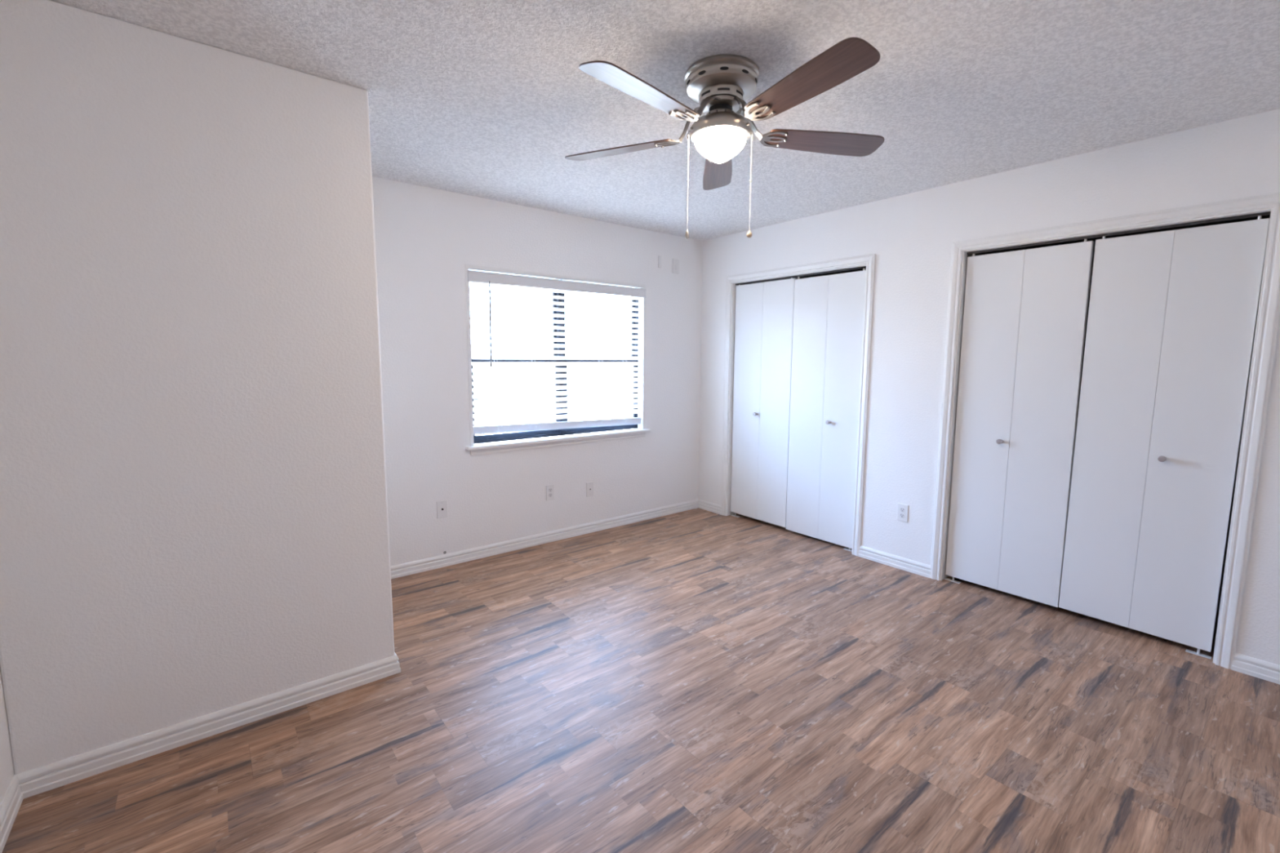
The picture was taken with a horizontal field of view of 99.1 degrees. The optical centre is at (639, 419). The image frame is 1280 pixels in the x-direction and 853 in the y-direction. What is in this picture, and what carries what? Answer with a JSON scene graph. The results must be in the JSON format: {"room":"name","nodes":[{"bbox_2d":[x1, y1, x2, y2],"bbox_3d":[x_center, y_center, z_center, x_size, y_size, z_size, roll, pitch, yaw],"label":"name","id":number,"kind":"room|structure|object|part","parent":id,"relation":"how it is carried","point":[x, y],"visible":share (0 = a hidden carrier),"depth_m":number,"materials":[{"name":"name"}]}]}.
{"room":"empty bedroom","nodes":[
{"label":"empty bedroom","id":0,"kind":"room"},
{"bbox_2d":[0,667,14,805],"bbox_3d":[-1.264,0.095,0.629,0.120,2.440,4.890,-5,8,-38],"label":"wall","id":1,"kind":"structure","parent":0,"point":[6,768],"depth_m":1.67,"materials":[{"name":"white paint"}]},
{"bbox_2d":[0,652,400,852],"bbox_3d":[-0.732,1.232,1.100,1.148,0.079,4.750,-5,8,-38],"label":"baseboard","id":2,"kind":"structure","parent":1,"relation":"attached to","point":[48,777],"depth_m":1.95,"materials":[{"name":"white paint"}]},
{"bbox_2d":[0,0,394,774],"bbox_3d":[-1.869,-0.104,2.372,1.131,2.440,1.115,-5,8,-38],"label":"wall partition","id":3,"kind":"structure","parent":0,"point":[194,520],"depth_m":1.87,"materials":[{"name":"white paint"}]},
{"bbox_2d":[372,176,702,566],"bbox_3d":[-0.744,-0.288,4.068,5.019,2.440,0.141,-5,8,-38],"label":"wall","id":4,"kind":"structure","parent":0,"point":[425,237],"depth_m":3.78,"materials":[{"name":"white paint"}]},
{"bbox_2d":[436,499,448,518],"bbox_3d":[-1.308,0.593,3.615,0.070,0.115,0.016,-5,8,-38],"label":"cable plate","id":5,"kind":"object","parent":4,"relation":"attached to","point":[442,506],"visible":1,"depth_m":3.62,"materials":[{"name":"white plastic"}]},
{"bbox_2d":[546,484,554,500],"bbox_3d":[-0.677,0.549,4.124,0.070,0.115,0.009,-5,8,-38],"label":"power outlet","id":6,"kind":"object","parent":4,"relation":"attached to","point":[549,488],"visible":1,"depth_m":4.12,"materials":[{"name":"white plastic"}]},
{"bbox_2d":[390,498,720,579],"bbox_3d":[-0.522,0.898,4.100,2.988,0.079,0.303,-5,8,-38],"label":"baseboard","id":7,"kind":"structure","parent":4,"relation":"attached to","point":[456,557],"depth_m":4.09,"materials":[{"name":"white paint"}]},
{"bbox_2d":[465,264,650,455],"bbox_3d":[-0.573,-0.438,4.140,1.593,1.270,0.160,-5,8,-38],"label":"window","id":8,"kind":"structure","parent":4,"relation":"in","point":[475,448],"depth_m":4.12,"materials":[{"name":"white paint"}]},
{"bbox_3d":[-0.908,-0.710,3.926,0.688,0.602,0.020,-5,8,-38],"label":"sash","id":9,"kind":"part","parent":8,"relation":"part of","materials":[{"name":"glass"}]},
{"bbox_3d":[-0.896,-0.160,3.968,0.688,0.568,0.020,-5,8,-38],"label":"sash","id":10,"kind":"part","parent":8,"relation":"part of","materials":[{"name":"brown metal"}]},
{"bbox_3d":[-0.902,-0.441,3.945,0.726,1.180,0.050,-5,8,-38],"label":"frame","id":11,"kind":"part","parent":8,"relation":"part of","materials":[{"name":"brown metal"}]},
{"bbox_2d":[467,270,646,435],"bbox_3d":[-0.555,-0.473,4.115,1.504,1.124,0.083,-5,8,-38],"label":"window blind","id":12,"kind":"object","parent":8,"relation":"attached to","point":[474,277],"visible":0.93,"depth_m":4.04,"materials":[{"name":"white plastic"}]},
{"bbox_3d":[-0.999,-0.446,3.775,0.002,1.024,0.049,-5,8,-38],"label":"ladder cord","id":13,"kind":"part","parent":12,"relation":"part of","materials":[{"name":"white fabric"}]},
{"bbox_3d":[-0.773,-0.462,3.955,0.002,1.030,0.049,-5,8,-38],"label":"ladder cord","id":14,"kind":"part","parent":12,"relation":"part of","materials":[{"name":"white fabric"}]},
{"bbox_3d":[-0.566,0.041,4.181,1.467,0.088,0.024,-5,8,-38],"label":"rail","id":15,"kind":"part","parent":12,"relation":"part of","materials":[{"name":"white plastic"}]},
{"bbox_3d":[-0.312,-0.495,4.323,0.002,1.042,0.049,-5,8,-38],"label":"ladder cord","id":16,"kind":"part","parent":12,"relation":"part of","materials":[{"name":"white fabric"}]},
{"bbox_3d":[-0.125,-0.508,4.473,0.002,1.046,0.049,-5,8,-38],"label":"ladder cord","id":17,"kind":"part","parent":12,"relation":"part of","materials":[{"name":"white fabric"}]},
{"bbox_3d":[-0.561,0.139,4.185,1.593,0.023,0.110,-5,8,-38],"label":"sill","id":18,"kind":"part","parent":8,"relation":"part of","materials":[{"name":"white paint"}]},
{"bbox_3d":[-0.324,-0.759,4.392,0.696,0.602,0.020,-5,8,-38],"label":"sash","id":19,"kind":"part","parent":8,"relation":"part of","materials":[{"name":"brown metal"}]},
{"bbox_3d":[-0.311,-0.209,4.435,0.696,0.568,0.020,-5,8,-38],"label":"sash","id":20,"kind":"part","parent":8,"relation":"part of","materials":[{"name":"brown metal"}]},
{"bbox_3d":[-0.317,-0.490,4.412,0.734,1.180,0.050,-5,8,-38],"label":"frame","id":21,"kind":"part","parent":8,"relation":"part of","materials":[{"name":"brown metal"}]},
{"bbox_2d":[586,481,593,497],"bbox_3d":[-0.397,0.553,4.350,0.070,0.115,0.009,-5,8,-38],"label":"plate","id":22,"kind":"object","parent":4,"relation":"attached to","point":[589,486],"visible":1,"depth_m":4.35,"materials":[{"name":"white plastic"}]},
{"bbox_2d":[657,255,661,267],"bbox_3d":[0.168,-1.328,4.589,0.030,0.100,0.007,-5,8,-38],"label":"bracket","id":23,"kind":"object","parent":4,"relation":"attached to","point":[660,256],"visible":1,"depth_m":4.59,"materials":[{"name":"white plastic"}]},
{"bbox_2d":[671,258,679,274],"bbox_3d":[0.310,-1.322,4.702,0.075,0.122,0.010,-5,8,-38],"label":"plate","id":24,"kind":"object","parent":4,"relation":"attached to","point":[675,261],"visible":1,"depth_m":4.70,"materials":[{"name":"white plastic"}]},
{"bbox_2d":[2,507,1279,852],"bbox_3d":[0.725,1.177,2.283,5.139,0.060,5.010,-5,8,-38],"label":"floor","id":25,"kind":"structure","parent":0,"point":[697,680],"depth_m":2.04,"materials":[{"name":"wood"}]},
{"bbox_2d":[50,0,1279,240],"bbox_3d":[0.738,-1.307,2.005,5.139,0.060,5.010,-5,8,-38],"label":"ceiling","id":26,"kind":"structure","parent":0,"point":[485,99],"depth_m":2.06,"materials":[{"name":"white paint"}]},
{"bbox_2d":[564,36,884,239],"bbox_3d":[0.294,-0.982,2.020,1.259,0.594,1.263,-5,8,-38],"label":"ceiling fan","id":27,"kind":"object","parent":26,"relation":"hanging from","point":[722,83],"visible":1,"depth_m":1.94,"materials":[{"name":"silver metal"}]},
{"bbox_3d":[-0.084,-1.096,2.223,0.477,0.006,0.136,3,19,25],"label":"blade","id":28,"kind":"part","parent":27,"relation":"part of","materials":[{"name":"brown wood"}]},
{"bbox_3d":[0.013,-1.041,1.737,0.136,0.006,0.477,22,19,40],"label":"blade","id":29,"kind":"part","parent":27,"relation":"part of","materials":[{"name":"brown wood"}]},
{"bbox_3d":[0.351,-1.121,2.464,0.136,0.006,0.477,-11,5,8],"label":"blade","id":30,"kind":"part","parent":27,"relation":"part of","materials":[{"name":"brown wood"}]},
{"bbox_3d":[0.301,-1.027,2.052,0.193,0.121,0.193,-5,8,-38],"label":"lamp shade","id":31,"kind":"part","parent":27,"relation":"part of","materials":[{"name":"white glass"}]},
{"bbox_3d":[0.417,-1.067,2.047,0.018,0.032,0.010,0,6,0],"label":"pull chain","id":32,"kind":"part","parent":27,"relation":"part of","materials":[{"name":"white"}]},
{"bbox_3d":[0.508,-1.032,1.679,0.136,0.006,0.477,11,1,-30],"label":"blade","id":33,"kind":"part","parent":27,"relation":"part of","materials":[{"name":"brown wood"}]},
{"bbox_3d":[0.716,-1.081,2.128,0.477,0.006,0.136,-1,-6,-11],"label":"blade","id":34,"kind":"part","parent":27,"relation":"part of","materials":[{"name":"brown wood"}]},
{"bbox_2d":[697,108,1279,665],"bbox_3d":[2.085,-0.177,3.210,0.115,2.440,4.750,-5,8,-38],"label":"wall","id":35,"kind":"structure","parent":0,"point":[911,236],"depth_m":3.41,"materials":[{"name":"white paint"}]},
{"bbox_2d":[730,277,796,527],"bbox_3d":[0.994,-0.121,4.541,0.074,2.022,0.592,-5,8,-38],"label":"door","id":36,"kind":"structure","parent":35,"relation":"in","point":[764,311],"depth_m":4.52,"materials":[{"name":"white paint"}]},
{"bbox_3d":[0.919,-0.149,4.664,0.034,1.976,0.294,-5,8,-38],"label":"panel","id":37,"kind":"part","parent":36,"relation":"part of","materials":[{"name":"white paint"}]},
{"bbox_3d":[1.103,-0.122,4.436,0.034,1.976,0.294,-5,8,-38],"label":"panel","id":38,"kind":"part","parent":36,"relation":"part of","materials":[{"name":"white paint"}]},
{"bbox_2d":[720,253,875,556],"bbox_3d":[1.196,-0.132,4.319,0.134,2.095,1.330,-5,8,-38],"label":"door frame","id":39,"kind":"structure","parent":35,"relation":"attached to","point":[869,260],"depth_m":4.00,"materials":[{"name":"white paint"}]},
{"bbox_2d":[785,268,866,551],"bbox_3d":[1.367,-0.068,4.078,0.074,2.022,0.594,-5,8,-38],"label":"door","id":40,"kind":"structure","parent":35,"relation":"in","point":[828,309],"depth_m":4.07,"materials":[{"name":"white paint"}]},
{"bbox_3d":[1.289,-0.085,4.207,0.034,1.978,0.294,-5,8,-38],"label":"panel","id":41,"kind":"part","parent":40,"relation":"part of","materials":[{"name":"white paint"}]},
{"bbox_3d":[1.474,-0.058,3.978,0.034,1.978,0.294,-5,8,-38],"label":"panel","id":42,"kind":"part","parent":40,"relation":"part of","materials":[{"name":"white paint"}]},
{"bbox_2d":[858,545,930,578],"bbox_3d":[1.713,0.955,3.691,0.016,0.079,0.492,-5,8,-38],"label":"baseboard","id":43,"kind":"structure","parent":35,"relation":"attached to","point":[896,562],"depth_m":3.67,"materials":[{"name":"white paint"}]},
{"bbox_2d":[897,502,908,522],"bbox_3d":[1.743,0.617,3.624,0.009,0.117,0.072,-5,8,-38],"label":"power outlet","id":44,"kind":"object","parent":35,"relation":"attached to","point":[902,509],"visible":1,"depth_m":3.62,"materials":[{"name":"white plastic"}]},
{"bbox_2d":[899,513,904,518],"bbox_3d":[1.741,0.636,3.625,0.003,0.033,0.033,-5,8,-38],"label":"receptacle","id":45,"kind":"object","parent":44,"relation":"attached to","point":[901,515],"depth_m":3.63,"materials":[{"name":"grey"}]},
{"bbox_2d":[944,239,1093,607],"bbox_3d":[2.126,0.042,3.137,0.074,2.022,0.590,-5,8,-38],"label":"door","id":46,"kind":"structure","parent":35,"relation":"in","point":[1025,311],"depth_m":3.11,"materials":[{"name":"white paint"}]},
{"bbox_3d":[2.052,0.020,3.261,0.034,1.969,0.292,-5,8,-38],"label":"panel","id":47,"kind":"part","parent":46,"relation":"part of","materials":[{"name":"white paint"}]},
{"bbox_3d":[2.088,0.126,3.167,0.040,0.029,0.029,-5,8,-38],"label":"knob","id":48,"kind":"part","parent":46,"relation":"part of","materials":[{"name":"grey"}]},
{"bbox_3d":[2.235,0.046,3.034,0.034,1.969,0.292,-5,8,-38],"label":"panel","id":49,"kind":"part","parent":46,"relation":"part of","materials":[{"name":"white paint"}]},
{"bbox_2d":[930,192,1279,669],"bbox_3d":[2.330,0.031,2.914,0.134,2.095,1.326,-5,8,-38],"label":"door frame","id":50,"kind":"structure","parent":35,"relation":"attached to","point":[1269,317],"depth_m":2.48,"materials":[{"name":"white paint"}]},
{"bbox_2d":[1058,215,1270,658],"bbox_3d":[2.501,0.096,2.673,0.074,2.022,0.589,-5,8,-38],"label":"door","id":51,"kind":"structure","parent":35,"relation":"in","point":[1172,314],"depth_m":2.64,"materials":[{"name":"white paint"}]},
{"bbox_3d":[2.424,0.071,2.800,0.034,1.968,0.292,-5,8,-38],"label":"panel","id":52,"kind":"part","parent":51,"relation":"part of","materials":[{"name":"white paint"}]},
{"bbox_3d":[2.519,0.188,2.633,0.040,0.029,0.029,-5,8,-38],"label":"knob","id":53,"kind":"part","parent":51,"relation":"part of","materials":[{"name":"grey metal"}]},
{"bbox_3d":[2.607,0.099,2.573,0.034,1.968,0.292,-5,8,-38],"label":"panel","id":54,"kind":"part","parent":51,"relation":"part of","materials":[{"name":"white paint"}]},
{"bbox_2d":[1231,653,1279,684],"bbox_3d":[3.102,1.155,1.970,0.016,0.079,1.315,-5,8,-38],"label":"baseboard","id":55,"kind":"structure","parent":35,"relation":"attached to","point":[1264,670],"depth_m":2.42,"materials":[{"name":"white paint"}]},
{"bbox_2d":[745,215,1270,613],"bbox_3d":[2.073,-0.248,3.845,0.665,2.440,3.578,-5,8,-38],"label":"closet","id":56,"kind":"structure","parent":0,"point":[1267,216],"depth_m":3.11,"materials":[{"name":"grey paint"}]}
]}

